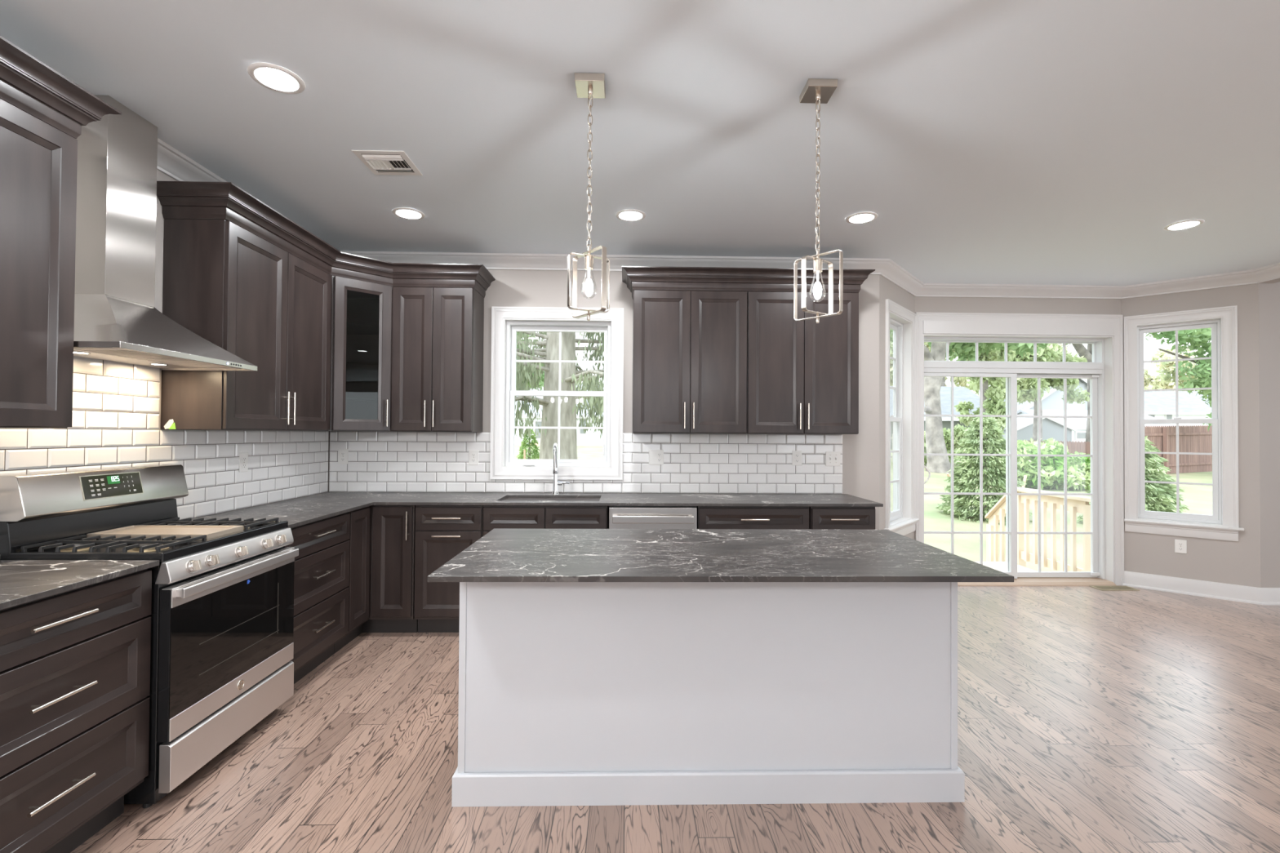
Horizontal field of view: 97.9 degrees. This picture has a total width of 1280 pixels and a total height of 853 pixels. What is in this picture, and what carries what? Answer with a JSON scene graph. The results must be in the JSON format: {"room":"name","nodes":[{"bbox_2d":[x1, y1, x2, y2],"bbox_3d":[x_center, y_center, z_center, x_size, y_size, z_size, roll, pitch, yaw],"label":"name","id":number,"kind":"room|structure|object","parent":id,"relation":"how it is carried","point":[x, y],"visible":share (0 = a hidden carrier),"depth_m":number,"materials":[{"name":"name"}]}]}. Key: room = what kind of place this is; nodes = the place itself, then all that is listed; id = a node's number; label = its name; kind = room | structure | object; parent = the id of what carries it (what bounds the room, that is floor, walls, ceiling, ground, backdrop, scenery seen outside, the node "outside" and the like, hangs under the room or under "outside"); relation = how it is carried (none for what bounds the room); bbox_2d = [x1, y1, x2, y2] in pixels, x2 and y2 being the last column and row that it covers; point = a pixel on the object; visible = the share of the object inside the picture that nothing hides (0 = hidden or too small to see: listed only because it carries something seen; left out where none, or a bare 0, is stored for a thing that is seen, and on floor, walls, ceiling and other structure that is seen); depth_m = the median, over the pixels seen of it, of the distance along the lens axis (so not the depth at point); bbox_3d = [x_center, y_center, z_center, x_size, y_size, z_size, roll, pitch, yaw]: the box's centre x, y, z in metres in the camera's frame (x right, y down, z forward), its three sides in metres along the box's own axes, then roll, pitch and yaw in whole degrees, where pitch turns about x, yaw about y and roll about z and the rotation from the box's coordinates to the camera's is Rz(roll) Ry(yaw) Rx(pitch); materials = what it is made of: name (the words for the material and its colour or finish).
{"room":"kitchen","nodes":[
{"label":"kitchen","id":0,"kind":"room"},
{"bbox_2d":[0,169,328,519],"bbox_3d":[-2.418,-0.020,0.060,0.168,2.825,8.635,0,-1,-1],"label":"wall","id":1,"kind":"structure","parent":0,"point":[115,420],"depth_m":2.78,"materials":[{"name":"white tile"}]},
{"bbox_2d":[0,98,77,428],"bbox_3d":[-2.195,-0.529,1.690,0.358,1.060,0.689,0,-1,-1],"label":"upper cabinet","id":2,"kind":"object","parent":1,"relation":"attached to","point":[38,161],"visible":1,"depth_m":1.91,"materials":[{"name":"brown wood"}]},
{"bbox_2d":[0,35,121,138],"bbox_3d":[-2.175,-1.135,1.743,0.392,0.152,0.777,0,-1,-1],"label":"crown molding","id":3,"kind":"structure","parent":2,"relation":"on","point":[27,83],"depth_m":1.91,"materials":[{"name":"brown wood"}]},
{"bbox_2d":[73,94,257,370],"bbox_3d":[-2.150,-0.833,2.425,0.478,1.094,0.760,0,-1,-1],"label":"range hood","id":4,"kind":"object","parent":1,"relation":"attached to","point":[117,318],"visible":0.91,"depth_m":2.36,"materials":[{"name":"silver metal"}]},
{"bbox_2d":[239,452,248,472],"bbox_3d":[-2.411,0.217,3.391,0.008,0.118,0.074,0,-1,-1],"label":"wall outlet","id":5,"kind":"object","parent":1,"relation":"attached to","point":[243,457],"visible":1,"depth_m":3.39,"materials":[{"name":"white plastic"}]},
{"bbox_2d":[160,218,331,431],"bbox_3d":[-2.233,-0.509,3.300,0.358,1.060,0.992,0,-1,-1],"label":"upper cabinet","id":6,"kind":"object","parent":1,"relation":"attached to","point":[257,301],"visible":1,"depth_m":2.97,"materials":[{"name":"brown wood"}]},
{"bbox_2d":[164,419,175,429],"bbox_3d":[-2.356,-0.011,2.792,0.060,0.051,0.002,0,-1,-1],"label":"paper tag","id":7,"kind":"object","parent":6,"relation":"attached to","point":[169,424],"visible":1,"depth_m":2.79,"materials":[{"name":"white"}]},
{"bbox_2d":[328,269,879,529],"bbox_3d":[-0.342,0.050,4.504,4.530,2.825,0.168,0,-1,-1],"label":"wall","id":8,"kind":"structure","parent":0,"point":[379,461],"depth_m":4.43,"materials":[{"name":"white tile"}]},
{"bbox_2d":[337,448,348,464],"bbox_3d":[-2.327,0.235,4.367,0.078,0.118,0.008,0,-1,-1],"label":"wall outlet","id":9,"kind":"object","parent":8,"relation":"attached to","point":[343,454],"visible":1,"depth_m":4.37,"materials":[{"name":"white plastic"}]},
{"bbox_2d":[304,275,392,431],"bbox_3d":[-2.120,-0.498,4.091,0.620,1.060,0.594,0,-1,-1],"label":"upper cabinet","id":10,"kind":"object","parent":8,"relation":"attached to","point":[361,332],"visible":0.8,"depth_m":4.04,"materials":[{"name":"brown wood"}]},
{"bbox_2d":[156,181,495,297],"bbox_3d":[-1.839,-1.109,3.614,0.708,0.152,2.107,0,-1,34],"label":"crown molding","id":11,"kind":"structure","parent":10,"relation":"on","point":[180,200],"depth_m":3.34,"materials":[{"name":"brown wood"}]},
{"bbox_2d":[345,397,377,400],"bbox_3d":[-2.131,-0.199,4.094,0.566,0.008,0.548,0,-1,-1],"label":"shelf","id":12,"kind":"object","parent":10,"relation":"attached to","point":[346,398],"depth_m":4.17,"materials":[{"name":"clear glass"}]},
{"bbox_2d":[346,361,377,368],"bbox_3d":[-2.129,-0.449,4.097,0.566,0.008,0.548,0,-1,-1],"label":"shelf","id":13,"kind":"object","parent":10,"relation":"attached to","point":[348,365],"depth_m":4.17,"materials":[{"name":"clear glass"}]},
{"bbox_2d":[346,322,378,333],"bbox_3d":[-2.127,-0.729,4.101,0.566,0.008,0.548,0,-1,-1],"label":"shelf","id":14,"kind":"object","parent":10,"relation":"attached to","point":[351,328],"depth_m":4.19,"materials":[{"name":"clear glass"}]},
{"bbox_2d":[391,287,484,431],"bbox_3d":[-1.529,-0.492,4.224,0.588,1.060,0.358,0,-1,-1],"label":"upper cabinet","id":15,"kind":"object","parent":8,"relation":"attached to","point":[437,332],"visible":1,"depth_m":4.09,"materials":[{"name":"brown wood"}]},
{"bbox_2d":[468,449,478,465],"bbox_3d":[-1.311,0.244,4.391,0.078,0.118,0.008,0,-1,-1],"label":"wall outlet","id":16,"kind":"object","parent":8,"relation":"attached to","point":[473,454],"visible":1,"depth_m":4.39,"materials":[{"name":"white plastic"}]},
{"bbox_2d":[489,306,623,479],"bbox_3d":[-0.656,-0.262,4.482,1.042,1.363,0.164,0,-1,-1],"label":"window","id":17,"kind":"structure","parent":8,"relation":"in","point":[506,322],"depth_m":4.42,"materials":[{"name":"white paint"}]},
{"bbox_2d":[514,395,603,459],"bbox_3d":[-0.654,0.010,4.503,0.716,0.510,0.016,0,-1,-1],"label":"grille","id":18,"kind":"object","parent":17,"relation":"attached to","point":[558,427],"depth_m":4.50,"materials":[{"name":"white plastic"}]},
{"bbox_2d":[515,331,604,391],"bbox_3d":[-0.651,-0.530,4.544,0.716,0.482,0.016,0,-1,-1],"label":"grille","id":19,"kind":"object","parent":17,"relation":"attached to","point":[560,361],"depth_m":4.54,"materials":[{"name":"white plastic"}]},
{"bbox_2d":[648,449,663,464],"bbox_3d":[0.130,0.244,4.425,0.118,0.118,0.008,0,-1,-1],"label":"wall outlet","id":20,"kind":"object","parent":8,"relation":"attached to","point":[655,456],"visible":1,"depth_m":4.42,"materials":[{"name":"white plastic"}]},
{"bbox_2d":[632,289,746,433],"bbox_3d":[0.370,-0.479,4.269,0.848,1.060,0.358,0,-1,-1],"label":"upper cabinet","id":21,"kind":"object","parent":8,"relation":"attached to","point":[690,348],"visible":1,"depth_m":4.14,"materials":[{"name":"brown wood"}]},
{"bbox_2d":[622,266,875,299],"bbox_3d":[0.794,-1.084,4.270,1.863,0.152,0.392,0,-1,-1],"label":"crown molding","id":22,"kind":"structure","parent":21,"relation":"on","point":[636,277],"depth_m":4.13,"materials":[{"name":"brown wood"}]},
{"bbox_2d":[791,450,801,465],"bbox_3d":[1.255,0.253,4.452,0.078,0.118,0.008,0,-1,-1],"label":"wall outlet","id":23,"kind":"object","parent":8,"relation":"attached to","point":[796,455],"visible":1,"depth_m":4.45,"materials":[{"name":"white plastic"}]},
{"bbox_2d":[746,291,858,434],"bbox_3d":[1.215,-0.474,4.289,0.835,1.060,0.358,0,-1,-1],"label":"upper cabinet","id":24,"kind":"object","parent":8,"relation":"attached to","point":[802,376],"visible":0.88,"depth_m":4.16,"materials":[{"name":"brown wood"}]},
{"bbox_2d":[825,451,839,466],"bbox_3d":[1.545,0.259,4.454,0.118,0.118,0.016,0,-1,-1],"label":"light switch","id":25,"kind":"object","parent":8,"relation":"attached to","point":[833,458],"visible":1,"depth_m":4.46,"materials":[{"name":"white plastic"}]},
{"bbox_2d":[0,0,1279,285],"bbox_3d":[3.527,-1.443,0.563,12.060,0.150,9.641,0,-1,-1],"label":"ceiling","id":26,"kind":"structure","parent":0,"point":[1036,142],"depth_m":2.47,"materials":[{"name":"white paint"}]},
{"bbox_2d":[247,62,305,93],"bbox_3d":[-1.438,-1.376,2.208,0.194,0.006,0.194,0,-1,-1],"label":"recessed light","id":27,"kind":"object","parent":26,"relation":"in","point":[273,77],"visible":1,"depth_m":2.20,"materials":[{"name":"white plastic"}]},
{"bbox_2d":[351,150,422,175],"bbox_3d":[-1.305,-1.363,2.892,0.258,0.012,0.258,0,-1,-1],"label":"ceiling vent","id":28,"kind":"object","parent":26,"relation":"in","point":[379,162],"visible":1,"depth_m":2.88,"materials":[{"name":"white plastic"}]},
{"bbox_2d":[391,207,425,219],"bbox_3d":[-1.479,-1.359,3.562,0.194,0.006,0.194,0,-1,-1],"label":"recessed light","id":29,"kind":"object","parent":26,"relation":"in","point":[402,212],"visible":1,"depth_m":3.55,"materials":[{"name":"white plastic"}]},
{"bbox_2d":[567,72,609,320],"bbox_3d":[-0.200,-0.895,2.212,0.175,0.950,0.140,0,-1,12],"label":"pendant light","id":30,"kind":"object","parent":26,"relation":"hanging from","point":[589,86],"visible":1,"depth_m":2.20,"materials":[{"name":"silver metal"}]},
{"bbox_2d":[584,255,593,270],"bbox_3d":[-0.202,-0.650,2.209,0.035,0.052,0.035,0,-1,-1],"label":"socket","id":31,"kind":"object","parent":30,"relation":"attached to","point":[588,260],"depth_m":2.20,"materials":[{"name":"silver metal"}]},
{"bbox_2d":[615,208,645,221],"bbox_3d":[-0.059,-1.349,3.566,0.194,0.006,0.194,0,-1,-1],"label":"recessed light","id":32,"kind":"object","parent":26,"relation":"in","point":[627,215],"visible":1,"depth_m":3.56,"materials":[{"name":"white plastic"}]},
{"bbox_2d":[793,78,843,323],"bbox_3d":[0.714,-0.889,2.238,0.155,0.950,0.167,0,-1,-1],"label":"pendant light","id":33,"kind":"object","parent":26,"relation":"hanging from","point":[818,91],"visible":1,"depth_m":2.23,"materials":[{"name":"silver metal"}]},
{"bbox_2d":[813,258,822,273],"bbox_3d":[0.713,-0.644,2.235,0.035,0.052,0.035,0,-1,-1],"label":"socket","id":34,"kind":"object","parent":33,"relation":"attached to","point":[817,263],"depth_m":2.22,"materials":[{"name":"silver metal"}]},
{"bbox_2d":[845,212,877,223],"bbox_3d":[1.426,-1.339,3.585,0.194,0.006,0.194,0,-1,-1],"label":"recessed light","id":35,"kind":"object","parent":26,"relation":"in","point":[860,217],"visible":1,"depth_m":3.57,"materials":[{"name":"white plastic"}]},
{"bbox_2d":[1163,219,1204,231],"bbox_3d":[3.580,-1.324,3.669,0.194,0.006,0.194,0,-1,-1],"label":"recessed light","id":36,"kind":"object","parent":26,"relation":"in","point":[1188,224],"visible":1,"depth_m":3.66,"materials":[{"name":"white plastic"}]},
{"bbox_2d":[71,585,1279,852],"bbox_3d":[3.509,1.467,0.526,12.060,0.100,9.641,0,-1,-1],"label":"floor","id":37,"kind":"structure","parent":0,"point":[1091,720],"depth_m":2.34,"materials":[{"name":"brown wood"}]},
{"bbox_2d":[0,568,151,852],"bbox_3d":[-2.058,0.949,1.677,0.648,0.893,0.692,0,-1,-1],"label":"base cabinet","id":38,"kind":"object","parent":37,"relation":"on","point":[75,664],"visible":0.97,"depth_m":1.75,"materials":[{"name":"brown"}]},
{"bbox_2d":[0,560,159,610],"bbox_3d":[-2.060,0.491,1.674,0.629,0.020,0.707,0,-1,-1],"label":"countertop","id":39,"kind":"structure","parent":38,"relation":"on","point":[21,581],"depth_m":1.83,"materials":[{"name":"stone"}]},
{"bbox_2d":[0,464,298,808],"bbox_3d":[-2.034,0.796,2.412,0.678,1.217,0.762,0,-1,-1],"label":"gas range","id":40,"kind":"object","parent":37,"relation":"on","point":[222,646],"visible":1,"depth_m":2.25,"materials":[{"name":"silver metal"}]},
{"bbox_2d":[0,520,288,563],"bbox_3d":[-2.050,0.485,2.415,0.583,0.038,0.762,0,-1,-1],"label":"cooktop","id":41,"kind":"object","parent":40,"relation":"in","point":[70,548],"depth_m":2.23,"materials":[{"name":"black metal"}]},
{"bbox_2d":[284,512,350,684],"bbox_3d":[-2.093,0.967,3.137,0.648,0.893,0.680,0,-1,-1],"label":"base cabinet","id":42,"kind":"object","parent":37,"relation":"on","point":[322,565],"visible":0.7,"depth_m":3.16,"materials":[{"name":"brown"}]},
{"bbox_2d":[191,492,883,528],"bbox_3d":[-0.372,0.527,3.627,4.098,0.020,1.570,0,-1,-1],"label":"countertop","id":43,"kind":"structure","parent":42,"relation":"on","point":[300,511],"depth_m":3.86,"materials":[{"name":"stone"}]},
{"bbox_2d":[551,443,569,494],"bbox_3d":[-0.641,0.324,4.238,0.138,0.398,0.196,0,-1,23],"label":"kitchen faucet","id":44,"kind":"object","parent":43,"relation":"on","point":[556,482],"visible":1,"depth_m":4.29,"materials":[{"name":"silver metal"}]},
{"bbox_2d":[333,505,417,653],"bbox_3d":[-1.989,0.978,3.928,0.892,0.893,0.888,0,-1,-1],"label":"base cabinet","id":45,"kind":"object","parent":37,"relation":"on","point":[381,586],"visible":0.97,"depth_m":3.77,"materials":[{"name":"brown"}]},
{"bbox_2d":[413,505,483,632],"bbox_3d":[-1.312,0.984,4.061,0.455,0.893,0.643,0,-1,-1],"label":"base cabinet","id":46,"kind":"object","parent":37,"relation":"on","point":[442,532],"visible":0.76,"depth_m":3.79,"materials":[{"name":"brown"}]},
{"bbox_2d":[483,497,608,536],"bbox_3d":[-0.656,0.988,4.077,0.848,0.893,0.643,0,-1,-1],"label":"base cabinet","id":47,"kind":"object","parent":37,"relation":"on","point":[495,517],"visible":0.17,"depth_m":3.80,"materials":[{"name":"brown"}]},
{"bbox_2d":[608,506,697,528],"bbox_3d":[0.080,0.995,4.080,0.602,0.890,0.642,0,-1,-1],"label":"dishwasher","id":48,"kind":"object","parent":37,"relation":"on","point":[620,517],"visible":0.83,"depth_m":3.81,"materials":[{"name":"silver metal"}]},
{"bbox_2d":[451,582,964,807],"bbox_3d":[0.261,0.973,2.423,1.926,0.894,0.664,0,-1,-1],"label":"kitchen island","id":49,"kind":"object","parent":37,"relation":"on","point":[571,693],"visible":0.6,"depth_m":2.11,"materials":[{"name":"white paint"}]},
{"bbox_2d":[426,528,1013,582],"bbox_3d":[0.270,0.514,2.313,1.962,0.020,0.919,0,-1,-1],"label":"island countertop","id":50,"kind":"structure","parent":49,"relation":"on","point":[500,555],"depth_m":2.11,"materials":[{"name":"stone"}]},
{"bbox_2d":[696,506,808,528],"bbox_3d":[0.778,0.998,4.111,0.772,0.893,0.643,0,-1,-1],"label":"base cabinet","id":51,"kind":"object","parent":37,"relation":"on","point":[708,517],"visible":0.31,"depth_m":3.84,"materials":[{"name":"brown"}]},
{"bbox_2d":[808,506,875,529],"bbox_3d":[1.400,1.002,4.126,0.452,0.893,0.643,0,-1,-1],"label":"base cabinet","id":52,"kind":"object","parent":37,"relation":"on","point":[820,517],"visible":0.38,"depth_m":3.85,"materials":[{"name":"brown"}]},
{"bbox_2d":[1089,586,1138,590],"bbox_3d":[4.333,1.477,5.091,0.350,0.006,0.140,0,-1,-1],"label":"floor vent","id":53,"kind":"object","parent":37,"relation":"in","point":[1100,588],"visible":1,"depth_m":5.09,"materials":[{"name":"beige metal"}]},
{"bbox_2d":[879,275,914,539],"bbox_3d":[2.180,0.071,4.886,0.160,2.825,0.943,0,-1,42],"label":"wall","id":54,"kind":"structure","parent":0,"point":[887,289],"depth_m":4.56,"materials":[{"name":"grey paint"}]},
{"bbox_2d":[884,298,919,535],"bbox_3d":[2.234,-0.044,4.906,0.195,2.005,0.813,0,-1,42],"label":"window","id":55,"kind":"structure","parent":54,"relation":"in","point":[903,519],"depth_m":5.12,"materials":[{"name":"white paint"}]},
{"bbox_2d":[889,356,895,389],"bbox_3d":[2.190,-0.491,4.971,0.016,0.810,0.494,0,-1,42],"label":"grille","id":56,"kind":"object","parent":55,"relation":"attached to","point":[893,358],"depth_m":5.15,"materials":[{"name":"white plastic"}]},
{"bbox_2d":[889,421,899,512],"bbox_3d":[2.210,0.359,4.937,0.016,0.809,0.490,0,-1,42],"label":"grille","id":57,"kind":"object","parent":55,"relation":"attached to","point":[897,481],"depth_m":5.11,"materials":[{"name":"white plastic"}]},
{"bbox_2d":[914,296,1120,539],"bbox_3d":[3.535,0.085,5.286,1.965,2.825,0.160,0,-1,-1],"label":"wall","id":58,"kind":"structure","parent":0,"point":[922,304],"depth_m":5.22,"materials":[{"name":"grey paint"}]},
{"bbox_2d":[915,312,1124,586],"bbox_3d":[3.534,0.237,5.287,1.961,2.580,0.235,0,-1,-1],"label":"door","id":59,"kind":"structure","parent":58,"relation":"attached to","point":[1104,373],"depth_m":5.29,"materials":[{"name":"white paint"}]},
{"bbox_2d":[924,377,1010,564],"bbox_3d":[3.106,0.453,5.297,0.836,1.851,0.016,0,-1,-1],"label":"grille","id":60,"kind":"object","parent":59,"relation":"attached to","point":[980,415],"depth_m":5.30,"materials":[{"name":"white plastic"}]},
{"bbox_2d":[946,342,1066,361],"bbox_3d":[3.538,-0.719,5.386,1.165,0.181,0.016,0,-1,-1],"label":"grille","id":61,"kind":"object","parent":59,"relation":"attached to","point":[947,343],"depth_m":5.38,"materials":[{"name":"white plastic"}]},
{"bbox_2d":[1017,377,1092,572],"bbox_3d":[3.968,0.466,5.364,0.771,1.863,0.016,0,-1,-1],"label":"grille","id":62,"kind":"object","parent":59,"relation":"attached to","point":[1038,416],"depth_m":5.36,"materials":[{"name":"white plastic"}]},
{"bbox_2d":[1120,283,1260,587],"bbox_3d":[4.902,0.090,5.005,0.874,2.825,0.160,0,-1,41],"label":"wall","id":63,"kind":"structure","parent":0,"point":[1225,562],"depth_m":4.75,"materials":[{"name":"grey paint"}]},
{"bbox_2d":[1174,539,1186,553],"bbox_3d":[4.809,1.067,4.955,0.076,0.118,0.008,0,-1,41],"label":"wall outlet","id":64,"kind":"object","parent":63,"relation":"attached to","point":[1180,546],"visible":1,"depth_m":4.95,"materials":[{"name":"white plastic"}]},
{"bbox_2d":[1124,305,1244,541],"bbox_3d":[4.854,-0.025,5.012,0.763,2.005,0.195,0,-1,41],"label":"window","id":65,"kind":"structure","parent":63,"relation":"in","point":[1223,524],"depth_m":4.96,"materials":[{"name":"white paint"}]},
{"bbox_2d":[1143,330,1211,417],"bbox_3d":[4.896,-0.472,5.082,0.444,0.810,0.016,0,-1,41],"label":"grille","id":66,"kind":"object","parent":65,"relation":"attached to","point":[1176,359],"depth_m":5.08,"materials":[{"name":"white plastic"}]},
{"bbox_2d":[1144,423,1212,513],"bbox_3d":[4.869,0.377,5.045,0.440,0.809,0.016,0,-1,41],"label":"grille","id":67,"kind":"object","parent":65,"relation":"attached to","point":[1177,452],"depth_m":5.04,"materials":[{"name":"white plastic"}]},
{"bbox_2d":[1258,281,1279,587],"bbox_3d":[7.233,0.102,4.787,4.110,2.825,0.160,0,-1,-1],"label":"wall","id":68,"kind":"structure","parent":0,"point":[1268,293],"depth_m":4.66,"materials":[{"name":"grey paint"}]},
{"bbox_2d":[1122,570,1279,604],"bbox_3d":[6.864,1.424,4.711,4.812,0.135,0.532,0,-1,6],"label":"baseboard","id":69,"kind":"structure","parent":68,"relation":"attached to","point":[1247,594],"depth_m":4.85,"materials":[{"name":"white paint"}]},
{"bbox_2d":[1259,278,1279,283],"bbox_3d":[5.353,-1.308,0.311,0.120,0.102,8.735,0,-1,-1],"label":"wall header","id":70,"kind":"structure","parent":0,"point":[1277,280],"depth_m":4.62,"materials":[{"name":"grey paint"}]},
{"bbox_2d":[156,137,1279,298],"bbox_3d":[1.472,-1.331,0.512,7.630,0.102,9.321,0,-1,-1],"label":"trim","id":71,"kind":"structure","parent":70,"relation":"attached to","point":[171,162],"depth_m":4.42,"materials":[{"name":"white paint"}]},
{"label":"outside","id":72,"kind":"structure","parent":0,"visible":0},
{"bbox_2d":[514,445,1212,571],"bbox_3d":[11.545,1.356,40.069,115.000,2.470,70.405,0,-1,-1],"label":"ground","id":73,"kind":"structure","parent":72,"point":[1197,498],"depth_m":11.44,"materials":[{"name":"green plant"}]},
{"bbox_2d":[515,428,539,458],"bbox_3d":[-2.756,1.018,13.918,1.036,1.972,0.991,0,-1,-1],"label":"spruce tree","id":74,"kind":"object","parent":73,"relation":"on","point":[524,446],"visible":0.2,"depth_m":13.84,"materials":[{"name":"green plant"}]},
{"bbox_2d":[515,332,544,391],"bbox_3d":[-5.885,-1.782,23.689,4.781,7.377,4.260,0,-1,-1],"label":"leafy tree","id":75,"kind":"object","parent":73,"relation":"on","point":[541,381],"visible":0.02,"depth_m":23.12,"materials":[{"name":"green plant"}]},
{"bbox_2d":[514,383,604,445],"bbox_3d":[-8.902,-1.016,48.799,19.200,5.530,8.740,0,-1,-1],"label":"house","id":76,"kind":"structure","parent":73,"relation":"on","point":[588,438],"depth_m":44.89,"materials":[{"name":"white"}]},
{"bbox_2d":[515,331,604,459],"bbox_3d":[-1.632,-1.903,10.936,7.482,8.200,8.543,0,-1,-1],"label":"spruce tree","id":77,"kind":"object","parent":73,"relation":"on","point":[571,376],"visible":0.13,"depth_m":10.69,"materials":[{"name":"green plant"}]},
{"bbox_2d":[889,337,974,391],"bbox_3d":[25.962,-4.992,49.026,13.601,12.310,6.296,0,-1,-1],"label":"leafy tree","id":78,"kind":"object","parent":73,"relation":"on","point":[962,381],"visible":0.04,"depth_m":48.03,"materials":[{"name":"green plant"}]},
{"bbox_2d":[889,386,979,448],"bbox_3d":[11.857,-0.597,33.782,16.000,3.780,7.740,0,-1,-1],"label":"house","id":79,"kind":"structure","parent":73,"relation":"on","point":[960,393],"depth_m":31.92,"materials":[{"name":"grey"}]},
{"bbox_2d":[890,433,979,462],"bbox_3d":[10.572,0.869,21.828,5.931,1.285,0.161,0,-1,-7],"label":"picket fence","id":80,"kind":"object","parent":73,"relation":"on","point":[891,437],"visible":0.02,"depth_m":21.66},
{"bbox_2d":[924,423,968,465],"bbox_3d":[11.077,0.702,20.759,2.981,1.663,0.992,0,-1,-1],"label":"leafy shrub","id":81,"kind":"object","parent":73,"relation":"on","point":[958,431],"visible":0.23,"depth_m":20.54,"materials":[{"name":"green plant"}]},
{"bbox_2d":[889,328,1048,473],"bbox_3d":[10.791,-2.558,19.096,5.931,8.506,5.612,0,-1,-1],"label":"leafy tree","id":82,"kind":"object","parent":73,"relation":"on","point":[935,440],"visible":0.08,"depth_m":18.68,"materials":[{"name":"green plant"}]},
{"bbox_2d":[954,345,1013,460],"bbox_3d":[13.805,-1.466,22.133,2.304,5.930,2.064,0,-1,-1],"label":"leafy tree","id":83,"kind":"object","parent":73,"relation":"on","point":[996,405],"visible":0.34,"depth_m":21.86,"materials":[{"name":"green plant"}]},
{"bbox_2d":[935,412,1032,525],"bbox_3d":[7.054,0.820,11.466,1.751,2.254,1.763,0,-1,24],"label":"spruce tree","id":84,"kind":"object","parent":73,"relation":"on","point":[965,479],"visible":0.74,"depth_m":11.22,"materials":[{"name":"green plant"}]},
{"bbox_2d":[974,561,1036,571],"bbox_3d":[3.519,1.788,6.329,1.860,0.345,1.850,0,-1,-1],"label":"deck landing","id":85,"kind":"object","parent":73,"relation":"on","point":[998,566],"visible":0.02,"depth_m":6.44,"materials":[{"name":"beige wood"}]},
{"bbox_2d":[1022,475,1026,487],"bbox_3d":[9.070,1.494,13.202,0.199,0.692,0.060,0,-1,-1],"label":"stake","id":86,"kind":"object","parent":73,"relation":"on","point":[1024,476],"visible":0.35,"depth_m":13.18,"materials":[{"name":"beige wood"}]},
{"bbox_2d":[964,343,1089,441],"bbox_3d":[17.203,-1.337,24.564,5.049,5.563,3.033,1,-1,-20],"label":"leafy tree","id":87,"kind":"object","parent":73,"relation":"on","point":[1027,388],"visible":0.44,"depth_m":23.92,"materials":[{"name":"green plant"}]},
{"bbox_2d":[984,487,1090,571],"bbox_3d":[4.512,1.421,6.334,0.140,1.392,1.645,0,-1,-1],"label":"deck railing","id":88,"kind":"object","parent":73,"relation":"on","point":[1075,504],"visible":0.63,"depth_m":6.21,"materials":[{"name":"beige wood"}]},
{"bbox_2d":[990,378,1087,411],"bbox_3d":[28.426,-1.094,39.684,9.000,4.740,6.740,0,-1,-1],"label":"house","id":89,"kind":"structure","parent":73,"relation":"on","point":[1053,400],"depth_m":36.69,"materials":[{"name":"grey"}]},
{"bbox_2d":[987,437,1090,491],"bbox_3d":[11.444,1.083,15.404,3.561,1.542,1.545,0,-1,-1],"label":"leafy shrub","id":90,"kind":"object","parent":73,"relation":"on","point":[1078,468],"visible":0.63,"depth_m":15.03,"materials":[{"name":"green plant"}]},
{"bbox_2d":[1001,413,1076,441],"bbox_3d":[19.141,0.376,27.941,2.940,1.980,3.280,0,-1,-1],"label":"garden shed","id":91,"kind":"object","parent":73,"relation":"on","point":[1053,428],"visible":0.4,"depth_m":26.46,"materials":[{"name":"grey"}]},
{"bbox_2d":[995,440,1090,458],"bbox_3d":[16.567,1.022,23.267,4.854,0.972,0.160,0,-1,13],"label":"fence","id":92,"kind":"object","parent":73,"relation":"on","point":[1073,446],"visible":0.16,"depth_m":22.85,"materials":[{"name":"wood"}]},
{"bbox_2d":[1066,343,1092,442],"bbox_3d":[21.141,-3.844,25.603,8.440,10.558,5.782,0,-1,20],"label":"leafy tree","id":93,"kind":"object","parent":73,"relation":"on","point":[1079,348],"visible":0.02,"depth_m":26.02,"materials":[{"name":"plant"}]},
{"bbox_2d":[1017,409,1176,442],"bbox_3d":[24.615,0.254,31.273,6.600,2.380,4.940,0,-1,-1],"label":"garage","id":94,"kind":"structure","parent":73,"relation":"on","point":[1080,423],"depth_m":29.80,"materials":[{"name":"white"}]},
{"bbox_2d":[1076,435,1189,524],"bbox_3d":[9.307,1.031,10.508,1.781,1.939,1.746,1,-1,-42],"label":"spruce tree","id":95,"kind":"object","parent":73,"relation":"on","point":[1159,497],"visible":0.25,"depth_m":10.07,"materials":[{"name":"green plant"}]},
{"bbox_2d":[1143,343,1210,391],"bbox_3d":[51.551,-3.653,56.526,13.345,9.764,6.746,0,-1,-1],"label":"leafy tree","id":96,"kind":"object","parent":73,"relation":"on","point":[1164,381],"visible":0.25,"depth_m":55.31,"materials":[{"name":"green plant"}]},
{"bbox_2d":[1144,425,1212,475],"bbox_3d":[19.021,0.819,19.123,9.651,1.894,0.160,1,-1,-19],"label":"fence","id":97,"kind":"object","parent":73,"relation":"on","point":[1195,439],"visible":0.21,"depth_m":19.04,"materials":[{"name":"brown wood"}]},
{"bbox_2d":[1144,328,1212,431],"bbox_3d":[18.545,-1.355,17.720,5.777,6.196,2.272,1,-1,-16],"label":"leafy tree","id":98,"kind":"object","parent":73,"relation":"on","point":[1197,338],"visible":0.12,"depth_m":17.63,"materials":[{"name":"green plant"}]},
{"bbox_2d":[1144,391,1212,426],"bbox_3d":[41.963,-0.665,44.502,14.700,4.380,7.740,0,-1,-1],"label":"house","id":99,"kind":"structure","parent":73,"relation":"on","point":[1161,405],"depth_m":41.73,"materials":[{"name":"white"}]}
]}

